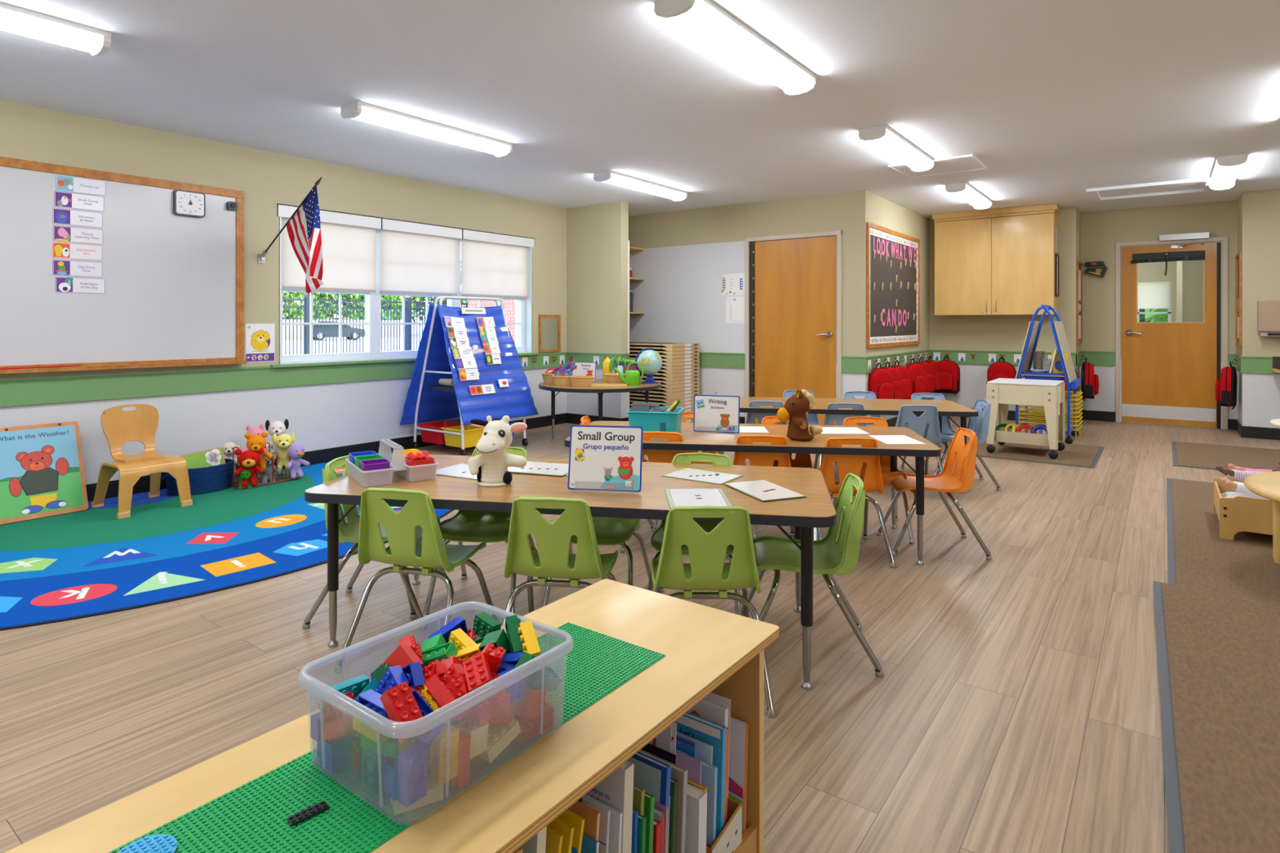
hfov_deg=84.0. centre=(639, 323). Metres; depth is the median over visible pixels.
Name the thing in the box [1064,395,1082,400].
wire shelf
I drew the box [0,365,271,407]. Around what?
trim
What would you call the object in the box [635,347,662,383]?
globe
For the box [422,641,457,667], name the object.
brick
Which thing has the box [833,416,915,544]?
chair
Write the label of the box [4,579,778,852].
shelf unit
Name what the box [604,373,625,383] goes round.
wicker basket
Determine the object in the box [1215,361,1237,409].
backpack
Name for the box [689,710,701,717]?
art
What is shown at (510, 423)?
tub
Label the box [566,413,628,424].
baseboard
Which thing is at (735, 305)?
notice sheet
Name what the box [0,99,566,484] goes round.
wall
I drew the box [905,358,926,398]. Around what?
backpack
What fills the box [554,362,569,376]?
scoop
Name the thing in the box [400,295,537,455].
stand
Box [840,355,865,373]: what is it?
trim
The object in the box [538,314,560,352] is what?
wall mirror
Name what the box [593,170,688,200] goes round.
ceiling light
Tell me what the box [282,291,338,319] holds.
leafy tree
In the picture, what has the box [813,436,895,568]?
chair
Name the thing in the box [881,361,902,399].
backpack
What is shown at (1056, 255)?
framed notice
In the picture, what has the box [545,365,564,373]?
scoop
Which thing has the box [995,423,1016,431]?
toy
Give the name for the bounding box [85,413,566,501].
baseboard
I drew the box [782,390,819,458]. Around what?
chair
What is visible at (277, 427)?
plush toy
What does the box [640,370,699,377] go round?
cot
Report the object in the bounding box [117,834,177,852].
round plate
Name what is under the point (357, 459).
tray
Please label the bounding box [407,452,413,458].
counter
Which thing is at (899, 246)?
bulletin board
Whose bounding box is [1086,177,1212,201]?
trim
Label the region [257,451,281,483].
plush toy
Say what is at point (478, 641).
brick
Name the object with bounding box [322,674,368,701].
brick
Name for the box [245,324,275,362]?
poster
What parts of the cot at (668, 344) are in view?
rail, rail, frame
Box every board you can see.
[0,421,88,524]
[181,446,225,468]
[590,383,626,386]
[866,222,919,348]
[1048,348,1057,373]
[1075,259,1082,343]
[1235,252,1241,346]
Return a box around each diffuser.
[951,186,990,208]
[1210,163,1243,188]
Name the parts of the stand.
rail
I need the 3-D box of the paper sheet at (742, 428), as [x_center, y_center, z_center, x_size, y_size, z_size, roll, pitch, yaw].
[0.593,0.589,3.957,0.220,0.001,0.227,0,0,3]
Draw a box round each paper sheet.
[739,426,768,432]
[821,426,868,433]
[867,435,925,444]
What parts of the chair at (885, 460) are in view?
leg, leg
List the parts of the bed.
panel, panel, mattress, panel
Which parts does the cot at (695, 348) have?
rail, rail, frame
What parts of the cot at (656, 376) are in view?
rail, frame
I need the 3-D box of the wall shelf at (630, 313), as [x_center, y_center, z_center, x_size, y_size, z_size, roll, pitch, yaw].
[-0.353,-0.040,8.526,0.460,0.200,0.755,0,0,36]
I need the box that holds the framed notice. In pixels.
[1054,253,1058,296]
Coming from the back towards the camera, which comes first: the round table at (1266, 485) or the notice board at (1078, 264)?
the notice board at (1078, 264)
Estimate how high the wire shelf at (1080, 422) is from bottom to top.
0.012 m
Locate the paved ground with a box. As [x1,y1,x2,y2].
[282,329,423,355]
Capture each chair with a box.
[91,404,192,519]
[302,455,454,630]
[334,487,497,673]
[422,446,535,620]
[501,496,618,626]
[542,516,650,607]
[580,415,655,531]
[619,431,685,553]
[648,453,741,615]
[650,505,776,718]
[653,412,716,529]
[724,435,794,560]
[741,473,884,677]
[746,400,786,424]
[752,415,822,540]
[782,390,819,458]
[813,402,875,493]
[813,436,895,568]
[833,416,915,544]
[834,391,879,465]
[876,427,991,559]
[890,404,949,497]
[900,392,955,474]
[924,398,1000,490]
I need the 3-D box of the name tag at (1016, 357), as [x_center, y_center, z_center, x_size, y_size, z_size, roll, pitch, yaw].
[4.471,0.413,8.405,0.080,0.098,0.002,0,0,36]
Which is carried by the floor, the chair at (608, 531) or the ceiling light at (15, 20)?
the chair at (608, 531)
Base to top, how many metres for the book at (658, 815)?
0.250 m
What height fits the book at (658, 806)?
0.255 m
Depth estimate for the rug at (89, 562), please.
3.59 m
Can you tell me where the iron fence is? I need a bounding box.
[282,293,468,355]
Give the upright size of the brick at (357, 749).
0.032 m
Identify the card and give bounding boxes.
[52,208,102,227]
[52,241,102,260]
[52,259,102,277]
[53,191,104,211]
[53,225,102,244]
[55,174,105,195]
[55,276,105,293]
[435,463,480,479]
[444,315,465,328]
[447,326,467,337]
[448,337,470,348]
[451,346,474,358]
[454,357,477,368]
[458,368,479,381]
[468,383,495,395]
[475,316,495,327]
[478,326,496,335]
[480,334,498,344]
[482,343,500,353]
[485,353,501,364]
[497,378,508,386]
[506,461,568,475]
[662,467,742,484]
[664,488,733,508]
[723,479,806,501]
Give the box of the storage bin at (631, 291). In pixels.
[629,289,635,311]
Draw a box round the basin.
[996,383,1062,406]
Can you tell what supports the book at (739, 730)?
on the shelf unit at (707, 650)
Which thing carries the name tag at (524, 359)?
attached to the wall at (321, 416)
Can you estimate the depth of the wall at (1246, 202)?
7.16 m
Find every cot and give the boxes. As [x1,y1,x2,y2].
[629,341,699,347]
[629,344,699,351]
[629,348,699,355]
[629,351,699,359]
[629,355,699,362]
[629,391,699,399]
[629,395,693,404]
[629,398,693,406]
[629,402,693,408]
[629,405,693,412]
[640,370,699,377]
[640,373,699,381]
[640,388,699,395]
[641,377,699,385]
[657,385,699,392]
[658,367,699,373]
[658,382,699,388]
[661,364,699,369]
[662,360,699,366]
[684,417,693,422]
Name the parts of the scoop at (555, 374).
handle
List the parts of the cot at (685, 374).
frame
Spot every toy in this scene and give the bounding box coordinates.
[219,442,240,476]
[234,447,263,486]
[238,470,253,489]
[241,423,268,453]
[244,431,272,470]
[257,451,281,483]
[265,418,288,453]
[271,432,295,470]
[286,444,310,479]
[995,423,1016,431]
[1004,423,1022,432]
[1015,424,1036,433]
[1030,424,1047,434]
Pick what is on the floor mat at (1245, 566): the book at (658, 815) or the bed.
the bed
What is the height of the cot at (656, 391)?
0.039 m
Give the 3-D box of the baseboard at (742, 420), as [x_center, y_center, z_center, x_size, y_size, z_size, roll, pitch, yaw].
[0.968,1.093,8.018,3.190,0.115,0.012,0,0,36]
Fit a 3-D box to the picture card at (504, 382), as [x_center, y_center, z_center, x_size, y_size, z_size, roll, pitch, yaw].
[-1.252,0.544,6.515,0.029,0.070,0.110,0,0,36]
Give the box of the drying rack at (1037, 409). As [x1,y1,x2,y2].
[1018,390,1083,439]
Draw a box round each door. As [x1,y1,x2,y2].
[745,230,841,425]
[1115,231,1227,429]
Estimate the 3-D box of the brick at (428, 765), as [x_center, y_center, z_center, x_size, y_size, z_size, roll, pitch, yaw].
[-0.300,0.628,1.010,0.024,0.032,0.064,0,0,15]
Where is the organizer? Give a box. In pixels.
[345,438,439,487]
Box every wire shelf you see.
[1018,403,1082,409]
[1018,405,1082,413]
[1018,408,1082,417]
[1018,412,1082,422]
[1018,416,1083,426]
[1019,420,1083,431]
[1064,391,1082,396]
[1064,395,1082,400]
[1064,399,1082,404]
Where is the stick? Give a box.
[0,364,81,369]
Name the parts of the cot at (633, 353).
frame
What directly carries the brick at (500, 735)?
in the bin
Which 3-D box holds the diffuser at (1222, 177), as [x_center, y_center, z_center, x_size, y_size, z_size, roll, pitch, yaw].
[5.069,-1.286,6.139,0.166,0.053,1.200,0,0,36]
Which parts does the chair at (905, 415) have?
leg, leg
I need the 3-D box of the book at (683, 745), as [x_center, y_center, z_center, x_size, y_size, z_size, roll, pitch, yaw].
[0.021,0.961,1.439,0.201,0.282,0.024,0,0,36]
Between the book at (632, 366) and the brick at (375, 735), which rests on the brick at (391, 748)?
the brick at (375, 735)
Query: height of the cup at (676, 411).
0.122 m
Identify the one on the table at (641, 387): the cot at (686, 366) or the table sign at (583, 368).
the table sign at (583, 368)
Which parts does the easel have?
leg, leg, painting panel, painting panel, leg, leg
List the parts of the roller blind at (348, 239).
rail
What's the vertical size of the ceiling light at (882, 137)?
0.086 m
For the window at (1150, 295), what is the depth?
10.85 m
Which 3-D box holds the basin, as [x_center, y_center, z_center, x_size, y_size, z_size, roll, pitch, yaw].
[3.445,0.614,6.338,0.520,0.175,0.550,0,0,36]
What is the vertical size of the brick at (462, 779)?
0.064 m
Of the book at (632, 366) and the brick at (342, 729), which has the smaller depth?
the brick at (342, 729)
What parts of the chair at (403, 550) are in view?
leg, leg, leg, leg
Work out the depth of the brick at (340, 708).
1.02 m
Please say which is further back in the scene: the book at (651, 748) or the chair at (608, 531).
the chair at (608, 531)
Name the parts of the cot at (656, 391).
rail, frame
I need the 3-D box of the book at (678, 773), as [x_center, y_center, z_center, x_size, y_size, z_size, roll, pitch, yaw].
[-0.019,0.959,1.357,0.241,0.288,0.032,0,0,36]
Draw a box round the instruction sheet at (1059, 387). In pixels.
[1058,386,1059,415]
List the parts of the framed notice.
panel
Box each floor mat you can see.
[936,440,1104,468]
[1153,581,1279,852]
[1166,478,1279,602]
[1171,441,1279,470]
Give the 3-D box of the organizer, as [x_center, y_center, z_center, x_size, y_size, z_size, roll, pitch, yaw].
[-0.958,0.522,2.738,0.283,0.133,0.313,0,0,-34]
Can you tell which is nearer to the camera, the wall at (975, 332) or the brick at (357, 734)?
the brick at (357, 734)
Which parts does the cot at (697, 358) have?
frame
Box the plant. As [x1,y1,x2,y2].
[608,356,626,373]
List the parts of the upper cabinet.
door, crown, door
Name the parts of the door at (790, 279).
handle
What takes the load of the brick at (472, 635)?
in the bin
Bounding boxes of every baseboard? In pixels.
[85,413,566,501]
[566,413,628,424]
[739,416,745,423]
[886,415,919,426]
[966,408,1073,422]
[1076,409,1279,439]
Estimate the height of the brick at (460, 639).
0.050 m
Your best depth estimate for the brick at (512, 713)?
1.10 m
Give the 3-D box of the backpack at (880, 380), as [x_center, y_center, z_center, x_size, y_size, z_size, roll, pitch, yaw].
[2.441,0.642,7.174,0.312,0.494,0.175,0,0,-26]
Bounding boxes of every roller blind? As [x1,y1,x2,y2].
[277,203,382,292]
[380,217,462,295]
[460,228,534,298]
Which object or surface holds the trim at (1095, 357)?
attached to the wall at (1100, 231)
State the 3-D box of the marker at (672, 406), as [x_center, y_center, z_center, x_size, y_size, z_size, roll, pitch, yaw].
[0.139,0.481,3.765,0.138,0.150,0.020,0,0,18]
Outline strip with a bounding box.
[461,306,485,314]
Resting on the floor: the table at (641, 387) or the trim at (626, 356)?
the table at (641, 387)
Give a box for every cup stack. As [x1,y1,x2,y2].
[1032,351,1044,369]
[1041,358,1052,372]
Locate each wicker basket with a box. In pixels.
[541,372,566,384]
[551,374,576,386]
[568,375,595,386]
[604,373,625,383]
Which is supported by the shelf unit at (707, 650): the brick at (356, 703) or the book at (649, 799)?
the book at (649, 799)
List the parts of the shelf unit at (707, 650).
panel, lip rail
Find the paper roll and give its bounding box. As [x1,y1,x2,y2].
[438,378,453,386]
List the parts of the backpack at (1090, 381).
panel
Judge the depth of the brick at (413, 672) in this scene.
1.02 m
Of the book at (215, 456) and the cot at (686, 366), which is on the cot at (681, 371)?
the cot at (686, 366)
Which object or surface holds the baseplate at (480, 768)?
on the shelf unit at (707, 650)
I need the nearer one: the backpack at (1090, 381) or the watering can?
the watering can
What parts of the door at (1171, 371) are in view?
handle, kick plate, closer arm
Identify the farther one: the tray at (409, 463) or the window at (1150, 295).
the window at (1150, 295)
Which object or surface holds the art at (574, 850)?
attached to the book at (567, 816)
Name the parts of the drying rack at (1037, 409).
post, post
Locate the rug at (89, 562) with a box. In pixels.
[0,451,454,631]
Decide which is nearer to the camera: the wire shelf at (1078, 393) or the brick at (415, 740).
the brick at (415, 740)
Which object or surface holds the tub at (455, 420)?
in the stand
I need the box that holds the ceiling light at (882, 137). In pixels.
[857,124,933,171]
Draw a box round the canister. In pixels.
[629,267,632,277]
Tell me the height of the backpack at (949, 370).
0.494 m
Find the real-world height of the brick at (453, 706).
0.053 m
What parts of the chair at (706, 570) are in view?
leg, leg, leg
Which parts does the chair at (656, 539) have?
leg, leg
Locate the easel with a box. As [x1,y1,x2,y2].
[1014,304,1080,444]
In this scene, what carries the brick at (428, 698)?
on the brick
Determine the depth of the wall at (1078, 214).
8.33 m
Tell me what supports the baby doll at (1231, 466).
on the bed
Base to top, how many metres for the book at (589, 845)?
0.312 m
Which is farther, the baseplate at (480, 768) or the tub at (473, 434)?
the tub at (473, 434)
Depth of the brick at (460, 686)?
1.02 m
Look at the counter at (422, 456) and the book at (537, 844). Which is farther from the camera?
the counter at (422, 456)
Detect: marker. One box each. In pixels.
[666,400,676,411]
[670,400,679,411]
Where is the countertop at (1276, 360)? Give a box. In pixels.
[1271,356,1279,373]
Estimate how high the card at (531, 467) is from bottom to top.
0.003 m
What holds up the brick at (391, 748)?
on the brick at (384, 757)
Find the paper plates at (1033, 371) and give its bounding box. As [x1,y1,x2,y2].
[1030,369,1047,372]
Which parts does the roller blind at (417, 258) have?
rail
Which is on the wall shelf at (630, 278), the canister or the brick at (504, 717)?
the canister
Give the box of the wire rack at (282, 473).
[231,442,299,488]
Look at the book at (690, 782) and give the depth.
1.36 m
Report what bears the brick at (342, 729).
on the brick at (336, 755)
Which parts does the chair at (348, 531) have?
leg, leg, leg, leg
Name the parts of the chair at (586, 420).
leg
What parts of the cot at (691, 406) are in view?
frame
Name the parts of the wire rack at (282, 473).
frame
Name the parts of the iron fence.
post, post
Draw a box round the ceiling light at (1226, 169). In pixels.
[1208,153,1247,190]
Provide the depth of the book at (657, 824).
1.21 m
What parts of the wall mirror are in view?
glass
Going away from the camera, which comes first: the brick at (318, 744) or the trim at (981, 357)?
the brick at (318, 744)
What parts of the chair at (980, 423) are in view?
leg, leg, leg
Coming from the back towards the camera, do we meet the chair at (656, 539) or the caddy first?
the caddy
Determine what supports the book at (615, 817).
on the shelf unit at (707, 650)
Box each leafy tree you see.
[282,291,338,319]
[319,293,423,319]
[351,280,461,322]
[430,260,468,307]
[1138,280,1168,322]
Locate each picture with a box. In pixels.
[1054,358,1064,372]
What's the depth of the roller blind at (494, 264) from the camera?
7.41 m
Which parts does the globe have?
meridian arm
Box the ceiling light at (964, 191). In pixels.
[945,182,991,208]
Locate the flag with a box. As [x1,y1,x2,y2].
[257,177,324,296]
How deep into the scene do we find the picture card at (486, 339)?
6.55 m
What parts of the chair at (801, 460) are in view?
leg, leg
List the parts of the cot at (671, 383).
frame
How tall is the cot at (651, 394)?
0.039 m
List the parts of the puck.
knob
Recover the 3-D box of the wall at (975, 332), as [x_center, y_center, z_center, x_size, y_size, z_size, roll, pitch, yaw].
[4.342,-0.092,8.579,1.590,2.485,0.100,0,0,36]
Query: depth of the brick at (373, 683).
1.07 m
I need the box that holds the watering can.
[613,361,643,385]
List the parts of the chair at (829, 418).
leg, leg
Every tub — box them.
[417,420,461,444]
[440,424,484,448]
[448,418,460,422]
[487,421,516,439]
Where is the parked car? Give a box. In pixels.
[312,320,364,340]
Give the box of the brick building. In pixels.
[468,299,515,343]
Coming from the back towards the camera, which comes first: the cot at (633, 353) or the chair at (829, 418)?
the cot at (633, 353)
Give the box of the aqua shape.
[617,365,622,373]
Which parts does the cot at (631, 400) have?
rail, frame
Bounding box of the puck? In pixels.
[226,201,237,210]
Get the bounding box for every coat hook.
[531,356,537,363]
[551,355,556,361]
[872,359,879,365]
[1231,358,1239,364]
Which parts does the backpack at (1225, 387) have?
panel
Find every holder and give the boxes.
[706,798,742,852]
[1084,261,1107,277]
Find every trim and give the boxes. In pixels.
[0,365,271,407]
[271,355,537,387]
[536,351,566,368]
[566,351,621,368]
[621,353,630,359]
[627,240,629,417]
[699,351,745,368]
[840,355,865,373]
[865,349,930,373]
[888,154,986,177]
[929,349,1076,367]
[1075,351,1082,367]
[1081,351,1115,365]
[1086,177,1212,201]
[1228,353,1235,368]
[1235,354,1240,372]
[1240,355,1279,373]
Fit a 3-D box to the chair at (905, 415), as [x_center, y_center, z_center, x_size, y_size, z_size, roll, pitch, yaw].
[1.883,0.846,4.942,0.388,0.608,0.472,0,0,4]
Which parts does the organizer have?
carry handle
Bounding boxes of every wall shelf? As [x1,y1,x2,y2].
[629,246,644,251]
[629,277,644,280]
[629,311,644,314]
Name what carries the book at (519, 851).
on the shelf unit at (707, 650)
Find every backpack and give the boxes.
[867,362,894,399]
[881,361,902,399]
[891,360,911,399]
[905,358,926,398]
[915,356,934,393]
[924,355,942,393]
[937,355,959,395]
[986,356,1016,383]
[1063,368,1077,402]
[1080,357,1098,400]
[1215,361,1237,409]
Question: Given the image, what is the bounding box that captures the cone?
[602,356,612,380]
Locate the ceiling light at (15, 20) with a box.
[0,2,111,56]
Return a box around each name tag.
[522,357,527,366]
[543,355,548,364]
[560,355,564,364]
[593,355,599,364]
[867,360,871,369]
[933,352,940,359]
[958,353,964,360]
[988,353,995,361]
[1013,354,1021,362]
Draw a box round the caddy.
[626,406,684,432]
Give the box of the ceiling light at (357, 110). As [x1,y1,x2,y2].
[340,101,513,156]
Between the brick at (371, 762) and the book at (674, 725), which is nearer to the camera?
the brick at (371, 762)
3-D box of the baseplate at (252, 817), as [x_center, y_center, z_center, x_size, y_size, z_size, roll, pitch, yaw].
[-0.434,0.648,0.950,0.256,0.003,0.256,0,0,36]
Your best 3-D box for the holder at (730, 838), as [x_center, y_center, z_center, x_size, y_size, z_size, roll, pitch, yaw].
[0.106,1.038,1.441,0.164,0.132,0.115,0,0,36]
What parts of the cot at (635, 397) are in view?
rail, frame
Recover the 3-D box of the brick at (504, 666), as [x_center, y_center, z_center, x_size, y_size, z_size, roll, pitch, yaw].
[-0.208,0.558,1.120,0.034,0.035,0.025,0,0,17]
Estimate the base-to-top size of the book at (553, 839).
0.360 m
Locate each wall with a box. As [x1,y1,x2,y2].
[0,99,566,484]
[282,319,402,339]
[566,201,628,417]
[628,190,869,425]
[869,191,929,420]
[929,206,1076,414]
[1076,207,1080,391]
[1080,200,1237,429]
[1137,259,1203,322]
[1237,191,1254,426]
[1254,188,1279,428]
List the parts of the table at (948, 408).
leg, leg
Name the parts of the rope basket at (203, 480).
handle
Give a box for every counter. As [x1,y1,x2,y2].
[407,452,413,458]
[411,454,417,461]
[418,453,425,460]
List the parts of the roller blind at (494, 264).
rail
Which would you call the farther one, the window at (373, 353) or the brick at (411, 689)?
the window at (373, 353)
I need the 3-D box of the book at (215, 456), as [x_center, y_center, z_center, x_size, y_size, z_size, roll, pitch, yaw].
[-2.978,0.972,4.861,0.062,0.218,0.275,0,0,35]
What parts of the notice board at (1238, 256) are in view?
panel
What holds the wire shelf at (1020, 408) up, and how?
attached to the drying rack at (1037, 409)
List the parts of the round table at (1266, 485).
leg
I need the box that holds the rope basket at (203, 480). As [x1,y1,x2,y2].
[160,458,234,495]
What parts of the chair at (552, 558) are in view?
leg, leg, leg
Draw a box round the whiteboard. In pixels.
[0,156,247,373]
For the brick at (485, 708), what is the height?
0.025 m
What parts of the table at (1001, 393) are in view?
leg, leg, lid, leg, leg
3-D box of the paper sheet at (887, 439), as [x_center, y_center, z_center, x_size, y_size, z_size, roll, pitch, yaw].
[1.301,0.589,3.611,0.192,0.001,0.271,0,0,-1]
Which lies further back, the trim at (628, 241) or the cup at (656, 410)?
the trim at (628, 241)
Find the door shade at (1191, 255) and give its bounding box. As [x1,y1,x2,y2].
[1130,250,1204,275]
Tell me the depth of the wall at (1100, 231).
8.33 m
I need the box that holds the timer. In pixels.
[173,189,205,217]
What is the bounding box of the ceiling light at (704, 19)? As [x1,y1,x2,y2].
[653,0,817,95]
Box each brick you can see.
[311,711,323,742]
[316,740,321,758]
[318,691,356,726]
[320,716,358,742]
[320,735,352,773]
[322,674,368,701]
[351,732,356,740]
[352,712,396,745]
[352,738,365,773]
[353,677,378,702]
[354,697,358,712]
[355,732,359,738]
[358,688,393,733]
[360,733,412,759]
[361,749,383,792]
[370,662,385,679]
[372,662,391,682]
[373,665,409,694]
[380,681,426,743]
[382,755,391,799]
[384,644,423,668]
[384,758,397,801]
[390,774,443,815]
[397,742,427,808]
[398,633,423,662]
[401,662,425,688]
[409,686,422,697]
[411,688,445,746]
[412,735,421,745]
[418,684,449,727]
[420,633,446,655]
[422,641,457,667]
[422,659,439,684]
[425,674,469,721]
[425,741,431,764]
[426,763,430,775]
[428,616,468,643]
[430,724,459,786]
[435,655,463,677]
[441,662,474,701]
[445,716,463,727]
[446,731,470,789]
[448,628,476,650]
[448,675,473,705]
[455,643,480,661]
[456,720,488,759]
[462,651,494,700]
[463,688,510,726]
[466,627,479,640]
[472,611,501,637]
[473,632,507,644]
[476,717,520,763]
[479,628,510,658]
[482,643,506,674]
[483,672,500,695]
[486,704,513,728]
[488,706,511,725]
[497,662,516,674]
[497,669,524,705]
[502,652,523,665]
[505,614,524,653]
[511,684,545,719]
[513,651,542,683]
[513,702,554,742]
[517,619,541,662]
[524,666,562,691]
[540,653,548,666]
[541,689,546,704]
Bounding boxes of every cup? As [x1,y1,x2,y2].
[631,402,649,411]
[648,403,659,409]
[648,408,664,412]
[664,408,678,412]
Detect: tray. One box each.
[0,360,247,373]
[348,450,377,464]
[353,454,384,468]
[359,458,391,471]
[404,448,422,457]
[404,455,435,466]
[427,385,454,391]
[994,425,1059,446]
[1070,377,1080,389]
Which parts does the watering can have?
spout, handle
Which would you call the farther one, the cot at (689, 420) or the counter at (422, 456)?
the cot at (689, 420)
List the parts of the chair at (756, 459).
leg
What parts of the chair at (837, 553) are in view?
leg, leg, leg, leg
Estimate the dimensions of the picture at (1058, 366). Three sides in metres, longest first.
0.140 x 0.100 x 0.001 m
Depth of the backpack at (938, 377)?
8.68 m
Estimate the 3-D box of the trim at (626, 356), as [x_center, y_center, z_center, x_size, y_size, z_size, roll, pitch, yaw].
[-0.159,0.411,7.807,0.020,0.167,0.130,0,0,36]
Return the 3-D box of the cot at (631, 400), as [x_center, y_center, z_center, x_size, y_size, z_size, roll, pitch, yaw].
[-0.005,0.887,8.284,1.291,0.039,0.560,0,0,36]
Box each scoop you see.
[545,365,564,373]
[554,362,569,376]
[558,360,574,373]
[560,364,577,376]
[562,361,575,376]
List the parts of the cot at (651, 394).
rail, frame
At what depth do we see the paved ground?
41.89 m
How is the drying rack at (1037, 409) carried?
on the floor
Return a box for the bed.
[1213,476,1272,540]
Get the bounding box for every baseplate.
[108,822,197,852]
[168,748,454,852]
[443,698,578,795]
[537,622,665,713]
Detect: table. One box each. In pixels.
[304,454,836,690]
[538,378,661,441]
[564,420,941,565]
[717,396,978,493]
[986,377,1065,458]
[1243,471,1279,564]
[1269,418,1279,427]
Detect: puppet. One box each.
[467,415,527,486]
[777,389,822,440]
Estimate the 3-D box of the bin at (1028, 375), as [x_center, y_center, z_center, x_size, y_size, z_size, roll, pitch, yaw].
[3.995,0.542,7.015,0.420,0.125,0.298,0,0,36]
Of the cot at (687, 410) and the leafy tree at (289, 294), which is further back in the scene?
the leafy tree at (289, 294)
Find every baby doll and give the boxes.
[1215,462,1279,481]
[1221,477,1266,498]
[1227,463,1272,471]
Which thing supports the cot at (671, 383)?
on the cot at (694, 384)
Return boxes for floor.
[0,416,1279,852]
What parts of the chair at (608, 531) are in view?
leg, leg, leg, leg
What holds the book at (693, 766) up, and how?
on the shelf unit at (707, 650)
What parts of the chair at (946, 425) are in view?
leg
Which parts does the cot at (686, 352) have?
rail, rail, frame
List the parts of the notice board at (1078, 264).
panel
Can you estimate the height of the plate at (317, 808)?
0.005 m
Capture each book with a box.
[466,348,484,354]
[513,847,522,852]
[520,826,546,852]
[545,826,563,852]
[546,817,573,852]
[556,809,584,852]
[567,800,599,841]
[580,833,599,852]
[582,795,610,852]
[583,794,622,852]
[586,760,634,852]
[620,359,639,373]
[626,751,671,848]
[631,808,638,852]
[632,784,644,815]
[636,813,646,852]
[638,749,687,852]
[641,743,675,764]
[644,791,654,852]
[648,725,671,752]
[652,818,661,852]
[653,808,664,852]
[654,800,668,852]
[666,795,670,852]
[668,777,678,852]
[670,722,676,755]
[674,711,726,839]
[675,731,712,764]
[675,734,695,758]
[675,750,702,784]
[684,783,706,852]
[687,698,728,727]
[687,778,706,792]
[696,758,717,848]
[703,693,730,798]
[724,727,728,826]
[728,716,748,834]
[1051,352,1068,373]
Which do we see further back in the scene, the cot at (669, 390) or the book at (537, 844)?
the cot at (669, 390)
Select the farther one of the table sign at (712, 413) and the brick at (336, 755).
the table sign at (712, 413)
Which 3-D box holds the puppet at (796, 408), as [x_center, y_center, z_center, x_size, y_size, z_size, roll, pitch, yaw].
[0.812,0.464,3.598,0.234,0.258,0.132,0,0,-4]
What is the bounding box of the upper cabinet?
[932,203,1060,315]
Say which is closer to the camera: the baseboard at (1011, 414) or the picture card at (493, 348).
the picture card at (493, 348)
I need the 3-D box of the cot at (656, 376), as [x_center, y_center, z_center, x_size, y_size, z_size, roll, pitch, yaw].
[-0.004,0.604,8.283,1.291,0.039,0.560,0,0,36]
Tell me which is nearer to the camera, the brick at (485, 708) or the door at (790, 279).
the brick at (485, 708)
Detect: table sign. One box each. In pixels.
[567,425,643,492]
[572,361,595,382]
[693,395,739,433]
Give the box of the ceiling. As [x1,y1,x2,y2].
[0,0,1279,218]
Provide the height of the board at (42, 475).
0.530 m
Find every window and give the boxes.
[270,216,538,368]
[1137,280,1171,322]
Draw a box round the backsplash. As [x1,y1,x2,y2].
[1272,356,1279,368]
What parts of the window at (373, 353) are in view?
sash, sill, sash, sash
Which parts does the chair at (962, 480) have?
leg, leg, leg, leg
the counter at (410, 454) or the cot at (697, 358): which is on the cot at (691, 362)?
the cot at (697, 358)
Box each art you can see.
[570,846,577,852]
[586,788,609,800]
[626,757,661,803]
[675,715,720,739]
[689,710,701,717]
[728,777,742,808]
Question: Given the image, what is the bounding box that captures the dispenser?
[1257,300,1279,336]
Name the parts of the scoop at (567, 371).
handle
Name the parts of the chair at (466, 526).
leg, leg, leg, leg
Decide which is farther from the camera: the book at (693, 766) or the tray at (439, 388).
the tray at (439, 388)
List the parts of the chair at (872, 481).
leg, leg, leg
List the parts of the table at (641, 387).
leg, leg, leg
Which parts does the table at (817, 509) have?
leg, leg, leg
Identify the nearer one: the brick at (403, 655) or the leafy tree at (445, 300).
the brick at (403, 655)
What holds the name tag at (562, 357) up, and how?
attached to the wall at (321, 416)
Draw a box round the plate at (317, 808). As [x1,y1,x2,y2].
[287,800,328,826]
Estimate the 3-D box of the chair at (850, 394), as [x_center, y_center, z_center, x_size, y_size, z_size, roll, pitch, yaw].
[1.742,0.846,5.539,0.388,0.608,0.472,0,0,8]
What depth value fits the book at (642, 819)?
1.18 m
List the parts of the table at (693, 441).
leg, leg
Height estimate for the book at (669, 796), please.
0.253 m
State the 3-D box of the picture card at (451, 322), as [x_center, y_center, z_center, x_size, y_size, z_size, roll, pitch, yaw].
[-1.641,-0.012,6.299,0.034,0.113,0.238,0,0,33]
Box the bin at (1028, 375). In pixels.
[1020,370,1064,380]
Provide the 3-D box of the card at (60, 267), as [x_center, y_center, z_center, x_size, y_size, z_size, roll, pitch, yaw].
[-3.575,-0.351,4.518,0.002,0.098,0.258,0,0,36]
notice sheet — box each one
[722,273,745,295]
[725,296,745,323]
[1055,226,1057,251]

